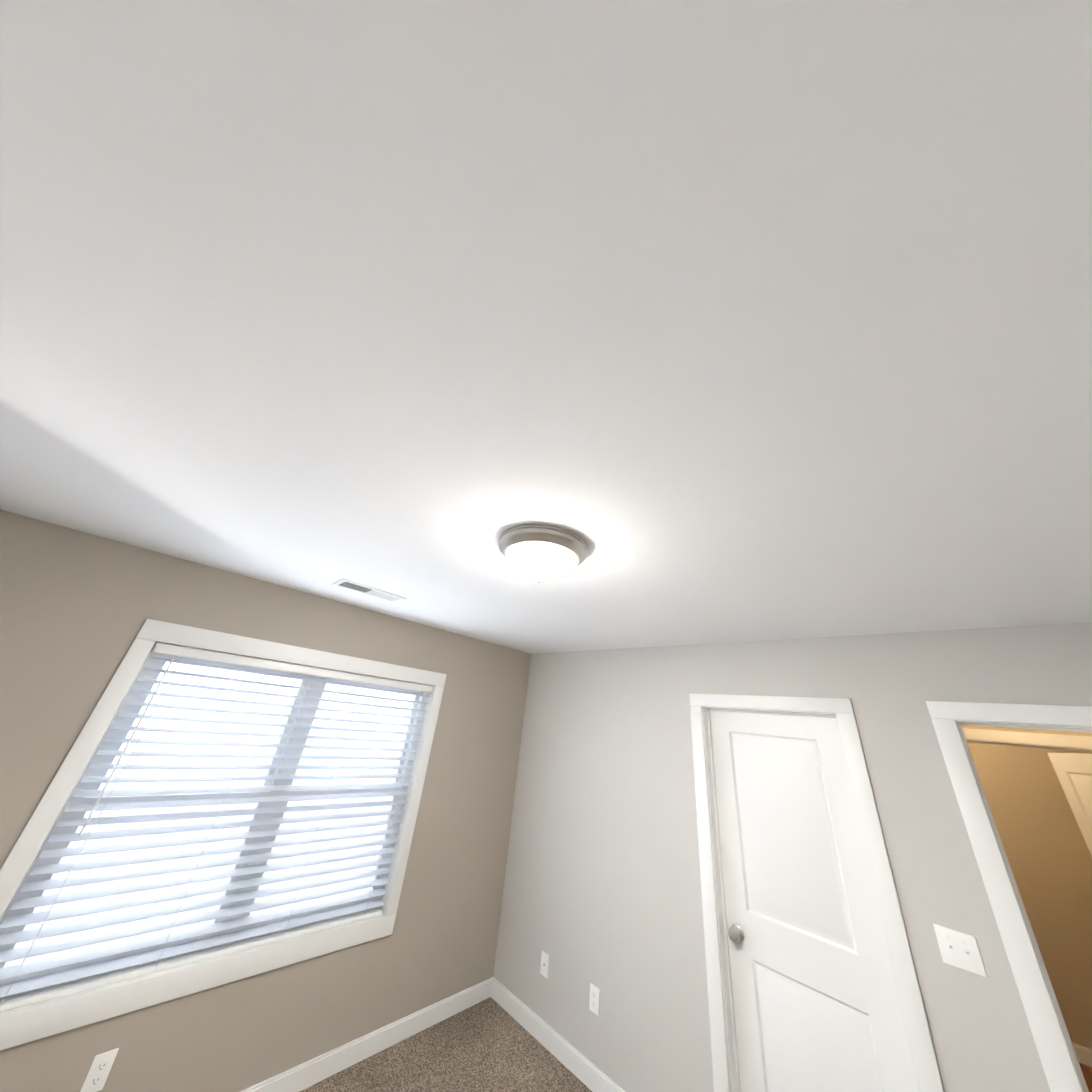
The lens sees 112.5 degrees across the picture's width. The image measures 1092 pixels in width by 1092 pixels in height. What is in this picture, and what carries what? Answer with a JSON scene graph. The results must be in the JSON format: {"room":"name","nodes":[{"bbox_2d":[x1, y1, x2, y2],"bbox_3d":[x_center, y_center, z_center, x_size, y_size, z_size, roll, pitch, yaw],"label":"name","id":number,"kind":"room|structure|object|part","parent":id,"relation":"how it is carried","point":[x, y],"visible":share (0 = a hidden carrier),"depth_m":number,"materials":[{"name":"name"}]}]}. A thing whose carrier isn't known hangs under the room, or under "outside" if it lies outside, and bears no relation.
{"room":"empty bedroom","nodes":[
{"label":"empty bedroom","id":0,"kind":"room"},
{"bbox_2d":[0,509,530,1091],"bbox_3d":[-1.543,1.551,2.165,0.160,2.440,3.750,-18,-35,41],"label":"wall","id":1,"kind":"structure","parent":0,"point":[78,609],"depth_m":1.97,"materials":[{"name":"beige paint"}]},
{"bbox_2d":[80,1048,118,1091],"bbox_3d":[-1.836,2.163,1.499,0.008,0.115,0.070,-18,-35,41],"label":"duplex electrical outlet","id":2,"kind":"object","parent":1,"relation":"attached to","point":[98,1072],"visible":1,"depth_m":1.50,"materials":[{"name":"white plastic"}]},
{"bbox_2d":[0,619,446,1049],"bbox_3d":[-1.575,1.438,2.153,0.172,1.575,1.800,-18,-35,41],"label":"window unit","id":3,"kind":"structure","parent":1,"relation":"in","point":[144,686],"depth_m":1.90,"materials":[{"name":"white plastic"}]},
{"bbox_2d":[0,643,432,1011],"bbox_3d":[-1.552,1.432,2.131,0.076,1.370,1.638,-18,-35,41],"label":"window blind","id":4,"kind":"object","parent":3,"relation":"attached to","point":[43,994],"visible":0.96,"depth_m":1.90,"materials":[{"name":"white plastic"}]},
{"bbox_2d":[240,977,491,1091],"bbox_3d":[-1.591,2.587,1.612,0.014,0.095,3.480,-18,-35,41],"label":"baseboard","id":5,"kind":"structure","parent":1,"relation":"attached to","point":[298,1078],"depth_m":2.12,"materials":[{"name":"white wood"}]},
{"bbox_2d":[300,997,591,1091],"bbox_3d":[-0.034,2.363,0.549,4.067,0.100,4.440,-18,-35,41],"label":"floor carpet","id":6,"kind":"object","parent":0,"point":[489,1044],"depth_m":2.13,"materials":[{"name":"brown carpet"}]},
{"bbox_2d":[0,0,1091,653],"bbox_3d":[1.082,0.545,2.417,4.067,0.120,6.920,-18,-35,41],"label":"ceiling","id":7,"kind":"structure","parent":0,"point":[690,322],"depth_m":0.59,"materials":[{"name":"paint"}]},
{"bbox_2d":[332,578,405,602],"bbox_3d":[-1.072,0.278,2.226,0.180,0.008,0.385,-18,-35,41],"label":"ceiling vent","id":8,"kind":"object","parent":7,"relation":"in","point":[365,589],"visible":1,"depth_m":2.21,"materials":[{"name":"white plastic"}]},
{"bbox_2d":[498,524,587,582],"bbox_3d":[-0.019,0.068,1.372,0.344,0.152,0.344,-18,-35,41],"label":"ceiling light","id":9,"kind":"object","parent":7,"relation":"attached to","point":[574,543],"depth_m":1.28,"materials":[{"name":"white glass"}]},
{"bbox_3d":[-0.020,0.079,1.367,0.278,0.083,0.278,-18,-35,41],"label":"ceiling light shade","id":10,"kind":"part","parent":9,"relation":"part of","materials":[{"name":"white glass"}]},
{"bbox_2d":[493,622,1091,1091],"bbox_3d":[1.123,1.775,1.994,3.787,2.440,0.120,-18,-35,41],"label":"wall","id":11,"kind":"structure","parent":0,"point":[601,892],"depth_m":2.11,"materials":[{"name":"beige paint"}]},
{"bbox_2d":[540,951,548,978],"bbox_3d":[-0.012,2.855,2.490,0.070,0.115,0.014,-18,-35,41],"label":"outlet","id":12,"kind":"object","parent":11,"relation":"attached to","point":[544,964],"visible":1,"depth_m":2.49,"materials":[{"name":"white plastic"}]},
{"bbox_2d":[492,977,624,1091],"bbox_3d":[0.196,3.048,2.142,1.608,0.095,0.014,-18,-35,41],"label":"baseboard","id":13,"kind":"structure","parent":11,"relation":"attached to","point":[589,1074],"depth_m":2.27,"materials":[{"name":"white wood"}]},
{"bbox_2d":[589,983,599,1015],"bbox_3d":[0.294,2.753,2.217,0.070,0.115,0.008,-18,-35,41],"label":"duplex electrical outlet","id":14,"kind":"object","parent":11,"relation":"attached to","point":[594,999],"visible":1,"depth_m":2.22,"materials":[{"name":"white plastic"}]},
{"bbox_2d":[709,710,916,1091],"bbox_3d":[1.234,1.914,1.790,0.705,2.014,0.103,-18,-35,41],"label":"closet door","id":15,"kind":"structure","parent":11,"relation":"in","point":[816,1007],"depth_m":1.82,"materials":[{"name":"white wood"}]},
{"bbox_2d":[689,693,943,1091],"bbox_3d":[1.230,1.877,1.799,0.871,2.110,0.136,-18,-35,41],"label":"door frame","id":16,"kind":"structure","parent":11,"relation":"attached to","point":[725,1064],"depth_m":1.84,"materials":[{"name":"white wood"}]},
{"bbox_2d":[933,924,986,977],"bbox_3d":[1.625,1.590,1.437,0.116,0.115,0.019,-18,-35,41],"label":"light switch","id":17,"kind":"object","parent":11,"relation":"attached to","point":[958,949],"visible":1,"depth_m":1.44,"materials":[{"name":"white plastic"}]},
{"bbox_2d":[926,701,1091,1091],"bbox_3d":[2.078,1.602,1.024,0.922,2.110,0.136,-18,-35,41],"label":"door frame","id":18,"kind":"structure","parent":11,"relation":"attached to","point":[1054,1055],"depth_m":1.47,"materials":[{"name":"white wood"}]},
{"bbox_2d":[961,725,1091,736],"bbox_3d":[2.982,2.204,2.442,1.907,2.440,0.120,-18,-35,41],"label":"wall","id":19,"kind":"structure","parent":0,"point":[1029,730],"depth_m":2.52,"materials":[{"name":"paint"}]},
{"bbox_2d":[967,743,1091,1049],"bbox_3d":[3.938,2.765,3.379,2.027,2.440,0.120,-18,-35,41],"label":"wall","id":20,"kind":"structure","parent":0,"point":[1048,854],"depth_m":3.04,"materials":[{"name":"paint"}]},
{"bbox_2d":[1048,753,1091,855],"bbox_3d":[3.736,2.388,2.178,0.337,2.014,0.766,-18,-35,41],"label":"door","id":21,"kind":"structure","parent":20,"relation":"in","point":[1073,771],"depth_m":2.68,"materials":[{"name":"white wood"}]},
{"bbox_2d":[1072,1042,1091,1066],"bbox_3d":[3.813,3.777,2.794,1.903,0.095,0.014,-18,-35,41],"label":"baseboard","id":22,"kind":"structure","parent":20,"relation":"attached to","point":[1084,1055],"depth_m":2.67,"materials":[{"name":"white wood"}]},
{"bbox_2d":[1079,1062,1091,1091],"bbox_3d":[2.771,3.299,1.821,2.147,0.098,3.255,-18,-35,41],"label":"floor","id":23,"kind":"structure","parent":0,"point":[1086,1071],"depth_m":2.57,"materials":[{"name":"laminate"}]},
{"label":"outside","id":24,"kind":"structure","parent":0,"visible":0},
{"bbox_2d":[3,662,413,967],"bbox_3d":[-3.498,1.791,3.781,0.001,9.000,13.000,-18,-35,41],"label":"window glass","id":25,"kind":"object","parent":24,"point":[167,736],"depth_m":3.78,"materials":[{"name":"glass"}]}
]}

